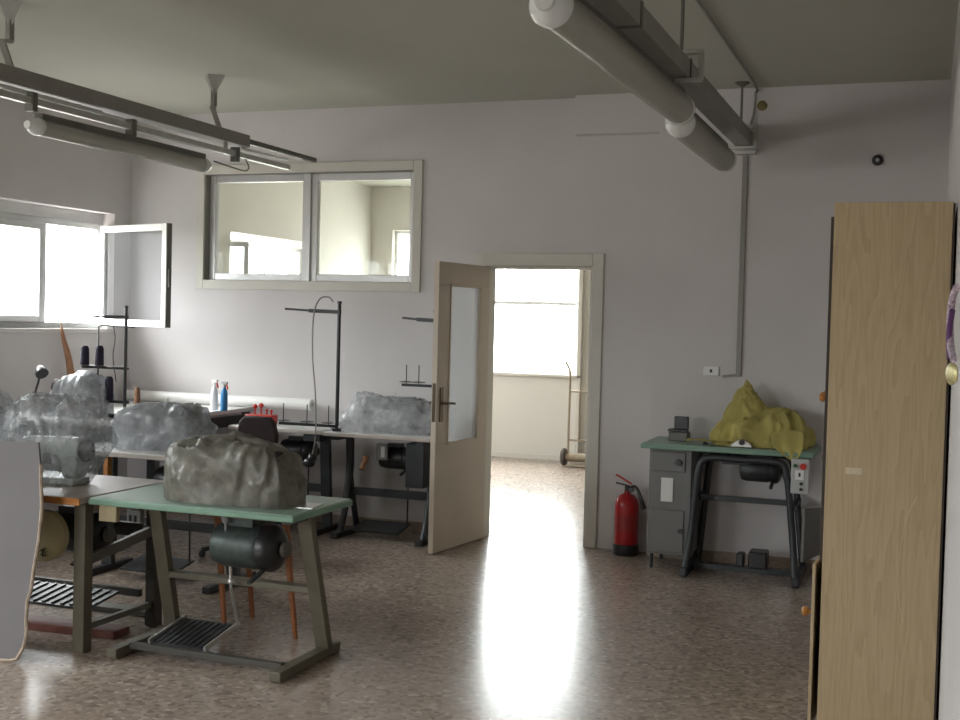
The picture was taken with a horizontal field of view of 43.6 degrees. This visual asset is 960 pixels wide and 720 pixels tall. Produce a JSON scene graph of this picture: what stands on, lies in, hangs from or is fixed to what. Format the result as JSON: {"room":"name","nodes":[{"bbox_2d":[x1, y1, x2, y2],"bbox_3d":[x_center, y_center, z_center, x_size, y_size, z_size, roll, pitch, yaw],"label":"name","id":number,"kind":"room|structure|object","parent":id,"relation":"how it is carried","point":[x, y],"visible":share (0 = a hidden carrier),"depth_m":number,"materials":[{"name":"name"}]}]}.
{"room":"sewing workshop","nodes":[
{"label":"sewing workshop","id":0,"kind":"room"},
{"bbox_2d":[0,90,131,510],"bbox_3d":[-4.871,-0.307,5.490,0.300,3.290,10.120,2,2,20],"label":"wall","id":1,"kind":"structure","parent":0,"point":[38,170],"depth_m":9.38,"materials":[{"name":"paint"}]},
{"bbox_2d":[0,199,102,224],"bbox_3d":[-3.540,-1.150,9.074,0.110,0.090,2.000,2,2,20],"label":"trim","id":2,"kind":"structure","parent":1,"relation":"attached to","point":[6,206],"depth_m":9.39,"materials":[{"name":"white paint"}]},
{"bbox_2d":[0,328,117,332],"bbox_3d":[-3.450,-0.223,9.051,0.160,0.035,2.080,2,2,20],"label":"trim","id":3,"kind":"structure","parent":1,"relation":"attached to","point":[2,330],"depth_m":9.28,"materials":[{"name":"paint"}]},
{"bbox_2d":[55,505,98,511],"bbox_3d":[-4.768,1.304,5.482,0.012,0.075,10.108,2,2,20],"label":"baseboard","id":4,"kind":"structure","parent":1,"relation":"attached to","point":[95,507],"depth_m":9.83,"materials":[{"name":"stone"}]},
{"bbox_2d":[0,212,171,327],"bbox_3d":[-3.121,-0.659,8.930,0.989,0.860,2.000,2,2,20],"label":"window","id":5,"kind":"structure","parent":1,"relation":"in","point":[98,292],"depth_m":9.42,"materials":[{"name":"grey metal"}]},
{"bbox_2d":[218,181,371,274],"bbox_3d":[-2.388,-0.485,12.961,0.300,3.290,5.340,2,2,20],"label":"wall","id":6,"kind":"structure","parent":0,"point":[273,211],"depth_m":13.46,"materials":[{"name":"paint"}]},
{"bbox_2d":[230,239,301,273],"bbox_3d":[-2.244,-0.795,12.922,0.335,0.920,1.700,2,2,20],"label":"window","id":7,"kind":"structure","parent":6,"relation":"in","point":[262,247],"depth_m":12.96,"materials":[{"name":"grey metal"}]},
{"bbox_2d":[127,98,658,551],"bbox_3d":[0.019,-0.300,9.150,6.930,3.290,0.140,2,2,20],"label":"wall","id":8,"kind":"structure","parent":0,"point":[499,176],"depth_m":9.29,"materials":[{"name":"paint"}]},
{"bbox_2d":[195,160,422,291],"bbox_3d":[-1.372,-1.065,9.637,2.020,1.015,0.160,2,2,20],"label":"window","id":9,"kind":"structure","parent":8,"relation":"in","point":[207,276],"depth_m":9.61,"materials":[{"name":"grey paint"}]},
{"bbox_2d":[315,514,422,531],"bbox_3d":[-1.552,1.251,9.687,3.120,0.075,0.012,2,2,20],"label":"baseboard","id":10,"kind":"structure","parent":8,"relation":"attached to","point":[414,526],"depth_m":9.40,"materials":[{"name":"stone"}]},
{"bbox_2d":[428,253,604,553],"bbox_3d":[0.174,0.281,8.876,1.311,2.155,0.698,1,2,-19],"label":"door","id":11,"kind":"structure","parent":8,"relation":"in","point":[461,403],"depth_m":8.76,"materials":[{"name":"beige paint"}]},
{"bbox_2d":[575,93,659,135],"bbox_3d":[0.996,-1.764,8.626,0.620,0.280,0.100,2,2,20],"label":"beam","id":12,"kind":"structure","parent":8,"relation":"attached to","point":[623,113],"depth_m":8.59,"materials":[{"name":"paint"}]},
{"bbox_2d":[0,456,816,719],"bbox_3d":[-0.525,1.478,6.949,8.900,0.150,16.200,2,2,20],"label":"floor","id":13,"kind":"structure","parent":0,"point":[522,620],"depth_m":6.26,"materials":[{"name":"stone"}]},
{"bbox_2d":[0,441,43,661],"bbox_3d":[-2.434,0.884,5.662,0.845,1.028,0.071,2,2,16],"label":"sheet","id":14,"kind":"object","parent":13,"relation":"on","point":[21,468],"visible":1,"depth_m":5.58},
{"bbox_2d":[28,614,129,639],"bbox_3d":[-2.287,1.362,6.213,1.000,0.040,0.140,2,2,17],"label":"wooden plank","id":15,"kind":"object","parent":13,"relation":"on","point":[35,622],"visible":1,"depth_m":6.11,"materials":[{"name":"wood"}]},
{"bbox_2d":[29,470,163,653],"bbox_3d":[-2.328,1.001,6.192,1.203,0.760,0.732,2,2,20],"label":"table","id":16,"kind":"object","parent":13,"relation":"on","point":[74,526],"visible":0.77,"depth_m":6.02,"materials":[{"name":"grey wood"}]},
{"bbox_2d":[0,391,20,440],"bbox_3d":[-2.506,0.380,6.143,0.288,0.470,0.230,2,2,20],"label":"plastic wrap","id":17,"kind":"object","parent":16,"relation":"on","point":[10,414],"visible":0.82,"depth_m":6.11,"materials":[{"name":"grey"}]},
{"bbox_2d":[20,429,94,485],"bbox_3d":[-2.163,0.491,6.126,0.424,0.272,0.136,2,2,20],"label":"sewing machine","id":18,"kind":"object","parent":16,"relation":"on","point":[70,453],"visible":0.58,"depth_m":6.06,"materials":[{"name":"metal"}]},
{"bbox_2d":[0,393,117,484],"bbox_3d":[-2.183,0.394,6.126,0.630,0.459,0.404,2,2,20],"label":"plastic cover","id":19,"kind":"object","parent":18,"relation":"on","point":[75,417],"visible":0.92,"depth_m":6.16,"materials":[{"name":"grey"}]},
{"bbox_2d":[92,602,144,616],"bbox_3d":[-2.275,1.352,6.678,1.100,0.030,0.100,2,2,19],"label":"metal bar","id":20,"kind":"object","parent":13,"relation":"on","point":[107,607],"visible":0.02,"depth_m":6.55,"materials":[{"name":"grey metal"}]},
{"bbox_2d":[0,400,253,553],"bbox_3d":[-2.714,0.827,9.101,1.220,0.900,1.820,2,2,20],"label":"table","id":21,"kind":"object","parent":13,"relation":"on","point":[101,435],"visible":0.29,"depth_m":8.35,"materials":[{"name":"white laminate"}]},
{"bbox_2d":[34,365,48,414],"bbox_3d":[-3.101,0.212,8.438,0.090,0.353,0.154,0,3,-43],"label":"lamp","id":22,"kind":"object","parent":21,"relation":"on","point":[41,372],"visible":0.82,"depth_m":8.40,"materials":[{"name":"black metal"}]},
{"bbox_2d":[58,303,74,374],"bbox_3d":[-3.204,-0.043,9.350,0.174,0.803,0.066,0,2,-41],"label":"wooden stick","id":23,"kind":"object","parent":21,"relation":"on","point":[68,358],"visible":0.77,"depth_m":9.33,"materials":[{"name":"brown wood"}]},
{"bbox_2d":[51,376,107,416],"bbox_3d":[-2.849,0.249,8.474,0.360,0.290,0.245,2,2,20],"label":"machine","id":24,"kind":"object","parent":21,"relation":"on","point":[62,378],"visible":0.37,"depth_m":8.42,"materials":[{"name":"metal"}]},
{"bbox_2d":[48,370,114,417],"bbox_3d":[-2.799,0.232,8.458,0.447,0.320,0.353,2,2,20],"label":"plastic cover","id":25,"kind":"object","parent":24,"relation":"on","point":[81,380],"visible":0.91,"depth_m":8.32,"materials":[{"name":"grey"}]},
{"bbox_2d":[80,306,134,417],"bbox_3d":[-2.614,0.008,8.437,0.461,0.785,0.090,2,2,20],"label":"stand","id":26,"kind":"object","parent":21,"relation":"on","point":[99,350],"visible":0.91,"depth_m":8.41,"materials":[{"name":"black metal"}]},
{"bbox_2d":[82,366,128,369],"bbox_3d":[-2.638,0.055,8.447,0.380,0.014,0.030,2,2,20],"label":"shelf","id":27,"kind":"object","parent":26,"relation":"attached to","point":[98,367],"depth_m":8.42,"materials":[{"name":"black metal"}]},
{"bbox_2d":[134,387,140,403],"bbox_3d":[-2.575,0.293,9.016,0.064,0.180,0.064,2,2,20],"label":"thread cone","id":28,"kind":"object","parent":21,"relation":"on","point":[137,399],"visible":0.68,"depth_m":9.00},
{"bbox_2d":[210,380,218,409],"bbox_3d":[-2.064,0.270,9.327,0.058,0.233,0.058,1,2,-22],"label":"spray bottle","id":29,"kind":"object","parent":21,"relation":"on","point":[214,391],"visible":1,"depth_m":9.31,"materials":[{"name":"white plastic"}]},
{"bbox_2d":[126,390,314,410],"bbox_3d":[-2.152,0.324,9.788,1.770,0.090,0.090,2,2,20],"label":"roll","id":30,"kind":"object","parent":21,"relation":"on","point":[152,396],"visible":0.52,"depth_m":9.70,"materials":[{"name":"white plastic"}]},
{"bbox_2d":[220,381,227,410],"bbox_3d":[-1.969,0.279,9.239,0.056,0.225,0.056,1,2,-26],"label":"spray bottle","id":31,"kind":"object","parent":21,"relation":"on","point":[224,394],"visible":1,"depth_m":9.22,"materials":[{"name":"blue plastic"}]},
{"bbox_2d":[92,442,255,593],"bbox_3d":[-1.939,0.951,7.429,1.106,0.800,0.586,2,2,20],"label":"table","id":32,"kind":"object","parent":13,"relation":"on","point":[108,563],"visible":0.15,"depth_m":7.38,"materials":[{"name":"grey metal"}]},
{"bbox_2d":[131,398,200,449],"bbox_3d":[-1.953,0.393,7.454,0.488,0.313,0.156,2,2,20],"label":"sewing machine","id":33,"kind":"object","parent":32,"relation":"on","point":[151,442],"visible":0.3,"depth_m":7.39,"materials":[{"name":"grey metal"}]},
{"bbox_2d":[111,402,218,451],"bbox_3d":[-1.957,0.401,7.437,0.674,0.293,0.372,2,2,20],"label":"plastic cover","id":34,"kind":"object","parent":33,"relation":"on","point":[173,428],"visible":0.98,"depth_m":7.30,"materials":[{"name":"grey"}]},
{"bbox_2d":[89,483,352,683],"bbox_3d":[-1.246,1.041,5.780,1.100,0.763,0.595,2,2,20],"label":"table","id":35,"kind":"object","parent":13,"relation":"on","point":[242,540],"visible":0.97,"depth_m":5.67,"materials":[{"name":"green laminate"}]},
{"bbox_2d":[274,451,282,457],"bbox_3d":[-1.130,0.522,5.658,0.456,0.292,0.146,2,2,20],"label":"sewing machine","id":36,"kind":"object","parent":35,"relation":"on","point":[277,453],"visible":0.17,"depth_m":5.57,"materials":[{"name":"black metal"}]},
{"bbox_2d":[163,431,307,508],"bbox_3d":[-1.165,0.503,5.671,0.701,0.323,0.344,2,2,20],"label":"plastic cover","id":37,"kind":"object","parent":36,"relation":"on","point":[236,469],"visible":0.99,"depth_m":5.54,"materials":[{"name":"grey plastic"}]},
{"bbox_2d":[198,415,278,556],"bbox_3d":[-1.629,0.865,8.256,0.562,0.935,0.540,2,2,20],"label":"office chair","id":38,"kind":"object","parent":13,"relation":"on","point":[265,428],"visible":0.23,"depth_m":8.37,"materials":[{"name":"fabric"}]},
{"bbox_2d":[214,516,297,638],"bbox_3d":[-1.118,1.084,6.328,0.523,0.652,0.320,2,2,20],"label":"wooden stool","id":39,"kind":"object","parent":13,"relation":"on","point":[217,520],"visible":0.21,"depth_m":6.25,"materials":[{"name":"orange wood"}]},
{"bbox_2d":[228,421,345,534],"bbox_3d":[-1.470,0.904,9.270,0.806,0.800,0.506,2,2,20],"label":"table","id":40,"kind":"object","parent":13,"relation":"on","point":[303,445],"visible":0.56,"depth_m":9.15,"materials":[{"name":"black metal"}]},
{"bbox_2d":[245,403,277,423],"bbox_3d":[-1.696,0.415,9.301,0.240,0.164,0.100,2,2,20],"label":"tray","id":41,"kind":"object","parent":40,"relation":"on","point":[261,405],"visible":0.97,"depth_m":9.28,"materials":[{"name":"plastic"}]},
{"bbox_2d":[323,427,430,546],"bbox_3d":[-0.682,0.936,8.979,0.866,0.795,0.506,2,2,20],"label":"table","id":42,"kind":"object","parent":13,"relation":"on","point":[413,459],"visible":0.8,"depth_m":8.89,"materials":[{"name":"black metal"}]},
{"bbox_2d":[277,301,341,430],"bbox_3d":[-1.267,0.038,8.946,0.537,0.960,0.104,2,2,20],"label":"stand","id":43,"kind":"object","parent":42,"relation":"on","point":[335,427],"visible":1,"depth_m":8.87,"materials":[{"name":"black metal"}]},
{"bbox_2d":[279,421,335,427],"bbox_3d":[-1.285,0.482,8.963,0.480,0.020,0.035,2,2,20],"label":"shelf","id":44,"kind":"object","parent":43,"relation":"attached to","point":[326,424],"depth_m":8.94,"materials":[{"name":"black metal"}]},
{"bbox_2d":[303,296,333,467],"bbox_3d":[-1.199,0.163,8.860,0.203,1.273,0.087,2,2,9],"label":"cable","id":45,"kind":"object","parent":43,"relation":"hanging from","point":[309,462],"visible":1,"depth_m":8.88,"materials":[{"name":"grey paint"}]},
{"bbox_2d":[331,391,430,434],"bbox_3d":[-0.708,0.386,8.985,0.893,0.296,0.362,2,2,20],"label":"plastic cover","id":46,"kind":"object","parent":42,"relation":"on","point":[356,410],"visible":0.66,"depth_m":8.85,"materials":[{"name":"grey"}]},
{"bbox_2d":[376,443,387,459],"bbox_3d":[-0.719,0.677,8.838,0.090,0.120,0.020,2,2,20],"label":"switch","id":47,"kind":"object","parent":42,"relation":"attached to","point":[381,449],"depth_m":8.82,"materials":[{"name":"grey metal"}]},
{"bbox_2d":[363,391,423,433],"bbox_3d":[-0.644,0.386,8.974,0.477,0.306,0.153,2,2,20],"label":"sewing machine","id":48,"kind":"object","parent":42,"relation":"on","point":[405,410],"visible":0.57,"depth_m":8.91,"materials":[{"name":"grey metal"}]},
{"bbox_2d":[399,310,433,435],"bbox_3d":[-0.448,0.087,8.830,0.307,0.920,0.104,2,2,20],"label":"stand","id":49,"kind":"object","parent":42,"relation":"on","point":[406,383],"visible":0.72,"depth_m":8.82,"materials":[{"name":"black metal"}]},
{"bbox_2d":[402,383,431,387],"bbox_3d":[-0.456,0.187,8.836,0.250,0.020,0.035,2,2,20],"label":"shelf","id":50,"kind":"object","parent":49,"relation":"attached to","point":[403,384],"depth_m":8.82,"materials":[{"name":"black metal"}]},
{"bbox_2d":[560,361,586,467],"bbox_3d":[1.183,0.624,13.743,0.510,1.207,0.280,2,2,20],"label":"hand truck","id":51,"kind":"object","parent":13,"relation":"on","point":[565,456],"visible":0.49,"depth_m":13.79,"materials":[{"name":"beige metal"}]},
{"bbox_2d":[613,474,645,556],"bbox_3d":[1.069,1.105,8.586,0.222,0.571,0.184,2,2,1],"label":"fire extinguisher","id":52,"kind":"object","parent":13,"relation":"on","point":[626,517],"visible":1,"depth_m":8.52,"materials":[{"name":"red metal"}]},
{"bbox_2d":[641,436,822,587],"bbox_3d":[1.727,1.000,8.015,1.250,0.868,0.624,2,2,20],"label":"table","id":53,"kind":"object","parent":13,"relation":"on","point":[676,522],"visible":0.98,"depth_m":7.97,"materials":[{"name":"grey metal"}]},
{"bbox_2d":[668,416,689,441],"bbox_3d":[1.361,0.468,8.211,0.140,0.165,0.110,2,2,20],"label":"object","id":54,"kind":"object","parent":53,"relation":"on","point":[680,432],"visible":0.94,"depth_m":8.18,"materials":[{"name":"grey metal"}]},
{"bbox_2d":[730,439,752,447],"bbox_3d":[1.699,0.540,7.806,0.146,0.055,0.038,2,2,20],"label":"plate","id":55,"kind":"object","parent":53,"relation":"on","point":[739,443],"visible":1,"depth_m":7.80,"materials":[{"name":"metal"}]},
{"bbox_2d":[687,379,815,459],"bbox_3d":[1.816,0.381,7.995,0.802,0.496,0.540,2,2,20],"label":"cloth","id":56,"kind":"object","parent":53,"relation":"on","point":[747,417],"visible":0.99,"depth_m":7.84,"materials":[{"name":"yellow fabric"}]},
{"bbox_2d":[795,470,803,479],"bbox_3d":[2.020,0.728,7.585,0.053,0.060,0.007,2,2,20],"label":"switch plate","id":57,"kind":"object","parent":53,"relation":"attached to","point":[799,474],"depth_m":7.58,"materials":[{"name":"white plastic"}]},
{"bbox_2d":[801,201,955,719],"bbox_3d":[1.686,0.452,5.091,0.520,2.135,1.002,2,2,20],"label":"wardrobe","id":58,"kind":"object","parent":13,"relation":"on","point":[877,571],"visible":1,"depth_m":4.61,"materials":[{"name":"brown wood"}]},
{"bbox_2d":[0,0,958,187],"bbox_3d":[-0.437,-1.959,6.838,8.900,0.150,16.200,2,2,20],"label":"ceiling","id":59,"kind":"structure","parent":0,"point":[271,55],"depth_m":7.26,"materials":[{"name":"paint"}]},
{"bbox_2d":[0,0,22,65],"bbox_3d":[-2.502,-1.720,6.391,0.124,0.405,0.293,1,2,-23],"label":"bracket","id":60,"kind":"object","parent":59,"relation":"attached to","point":[10,9],"visible":0.92,"depth_m":6.43,"materials":[{"name":"metal"}]},
{"bbox_2d":[204,74,224,126],"bbox_3d":[-1.814,-1.762,8.248,0.124,0.405,0.293,1,2,-23],"label":"bracket","id":61,"kind":"object","parent":59,"relation":"attached to","point":[213,81],"visible":0.93,"depth_m":8.28,"materials":[{"name":"metal"}]},
{"bbox_2d":[0,63,316,162],"bbox_3d":[-2.321,-1.462,6.556,0.110,0.120,5.940,2,2,20],"label":"rail","id":62,"kind":"object","parent":61,"relation":"hanging from","point":[14,79],"visible":0.94,"depth_m":7.00,"materials":[{"name":"grey metal"}]},
{"bbox_2d":[0,89,289,171],"bbox_3d":[-2.375,-1.347,6.333,0.056,0.169,5.480,2,2,20],"label":"rail","id":63,"kind":"object","parent":62,"relation":"hanging from","point":[31,100],"visible":1,"depth_m":7.12,"materials":[{"name":"metal"}]},
{"bbox_2d":[24,113,211,172],"bbox_3d":[-2.100,-1.280,7.171,0.099,0.121,1.730,2,2,20],"label":"lamp","id":64,"kind":"object","parent":63,"relation":"hanging from","point":[41,124],"visible":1,"depth_m":6.98,"materials":[{"name":"grey"}]},
{"bbox_2d":[673,0,704,82],"bbox_3d":[1.003,-1.593,5.918,0.213,0.447,0.100,2,2,20],"label":"bracket","id":65,"kind":"object","parent":59,"relation":"attached to","point":[700,52],"visible":0.7,"depth_m":5.90,"materials":[{"name":"grey metal"}]},
{"bbox_2d":[587,0,752,145],"bbox_3d":[0.616,-1.424,4.966,0.124,0.104,6.800,2,2,20],"label":"cable tray","id":66,"kind":"object","parent":65,"relation":"attached to","point":[631,17],"visible":0.79,"depth_m":5.61,"materials":[{"name":"grey paint"}]},
{"bbox_2d":[529,0,694,124],"bbox_3d":[0.638,-1.278,5.191,0.160,0.180,2.260,2,2,22],"label":"lamp","id":67,"kind":"object","parent":66,"relation":"hanging from","point":[576,23],"visible":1,"depth_m":4.80,"materials":[{"name":"grey plastic"}]},
{"bbox_2d":[665,113,735,171],"bbox_3d":[1.310,-1.280,7.016,0.160,0.180,1.610,2,2,20],"label":"lamp","id":68,"kind":"object","parent":66,"relation":"hanging from","point":[697,135],"visible":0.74,"depth_m":6.79,"materials":[{"name":"grey"}]},
{"bbox_2d":[695,0,758,123],"bbox_3d":[0.828,-1.674,5.314,0.056,0.251,6.210,2,2,20],"label":"cable","id":69,"kind":"object","parent":59,"relation":"attached to","point":[699,3],"visible":1,"depth_m":7.14,"materials":[{"name":"grey paint"}]},
{"bbox_2d":[728,81,757,149],"bbox_3d":[1.766,-1.643,8.077,0.213,0.447,0.100,2,2,20],"label":"bracket","id":70,"kind":"object","parent":59,"relation":"attached to","point":[742,84],"visible":0.73,"depth_m":8.05,"materials":[{"name":"grey metal"}]},
{"bbox_2d":[370,187,590,454],"bbox_3d":[2.294,-0.397,13.947,7.800,3.290,0.240,2,2,20],"label":"wall","id":71,"kind":"structure","parent":0,"point":[530,413],"depth_m":14.51,"materials":[{"name":"paint"}]},
{"bbox_2d":[395,231,579,374],"bbox_3d":[0.066,-0.725,14.755,2.440,1.720,0.060,2,2,20],"label":"window","id":72,"kind":"structure","parent":71,"relation":"in","point":[397,234],"depth_m":14.55,"materials":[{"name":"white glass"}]},
{"bbox_2d":[491,451,559,460],"bbox_3d":[1.084,1.177,14.296,5.400,0.060,0.015,2,2,20],"label":"baseboard","id":73,"kind":"structure","parent":71,"relation":"attached to","point":[493,453],"depth_m":14.48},
{"bbox_2d":[493,371,581,377],"bbox_3d":[0.024,0.153,14.716,2.550,0.035,0.200,2,2,20],"label":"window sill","id":74,"kind":"structure","parent":71,"relation":"attached to","point":[494,372],"depth_m":14.38,"materials":[{"name":"white stone"}]},
{"bbox_2d":[574,270,584,452],"bbox_3d":[1.191,-0.463,14.195,0.045,3.230,0.060,2,2,20],"label":"trim","id":75,"kind":"structure","parent":71,"relation":"attached to","point":[581,276],"depth_m":14.18,"materials":[{"name":"white wood"}]},
{"bbox_2d":[647,79,950,559],"bbox_3d":[2.143,-0.216,8.236,1.910,3.290,0.100,2,2,20],"label":"wall","id":76,"kind":"structure","parent":0,"point":[818,144],"depth_m":8.23,"materials":[{"name":"paint"}]},
{"bbox_2d":[703,366,718,375],"bbox_3d":[1.613,0.076,8.376,0.110,0.064,0.018,2,2,20],"label":"wall socket","id":77,"kind":"object","parent":76,"relation":"attached to","point":[707,370],"visible":1,"depth_m":8.37,"materials":[{"name":"white plastic"}]},
{"bbox_2d":[646,545,815,570],"bbox_3d":[2.082,1.391,8.236,1.910,0.075,0.012,2,2,20],"label":"baseboard","id":78,"kind":"structure","parent":76,"relation":"attached to","point":[707,555],"depth_m":8.35,"materials":[{"name":"stone"}]},
{"bbox_2d":[722,156,747,377],"bbox_3d":[1.765,-0.642,8.301,0.129,1.533,0.022,2,2,20],"label":"conduit","id":79,"kind":"object","parent":76,"relation":"attached to","point":[745,158],"visible":1,"depth_m":8.28,"materials":[{"name":"grey metal"}]},
{"bbox_2d":[735,124,756,154],"bbox_3d":[1.829,-1.510,8.238,0.140,0.200,0.060,2,2,20],"label":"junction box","id":80,"kind":"object","parent":76,"relation":"attached to","point":[741,151],"visible":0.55,"depth_m":8.21,"materials":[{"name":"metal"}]},
{"bbox_2d":[757,101,766,110],"bbox_3d":[1.932,-1.742,8.219,0.068,0.068,0.014,2,2,20],"label":"plug","id":81,"kind":"object","parent":76,"relation":"attached to","point":[762,105],"visible":1,"depth_m":8.21,"materials":[{"name":"plastic"}]},
{"bbox_2d":[872,155,882,165],"bbox_3d":[2.637,-1.325,7.960,0.072,0.072,0.026,2,2,20],"label":"wall fitting","id":82,"kind":"object","parent":76,"relation":"attached to","point":[877,160],"visible":1,"depth_m":7.96,"materials":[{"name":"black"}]},
{"bbox_2d":[936,0,959,719],"bbox_3d":[1.390,-0.072,3.174,0.200,3.290,10.120,2,2,20],"label":"wall","id":83,"kind":"structure","parent":0,"point":[948,681],"depth_m":4.08,"materials":[{"name":"paint"}]},
{"bbox_2d":[945,284,959,384],"bbox_3d":[1.469,-0.078,3.730,0.030,0.312,0.165,2,2,14],"label":"medal","id":84,"kind":"object","parent":83,"relation":"attached to","point":[951,373],"visible":1,"depth_m":3.73,"materials":[{"name":"gold metal"}]},
{"label":"outside","id":85,"kind":"structure","parent":0,"visible":0},
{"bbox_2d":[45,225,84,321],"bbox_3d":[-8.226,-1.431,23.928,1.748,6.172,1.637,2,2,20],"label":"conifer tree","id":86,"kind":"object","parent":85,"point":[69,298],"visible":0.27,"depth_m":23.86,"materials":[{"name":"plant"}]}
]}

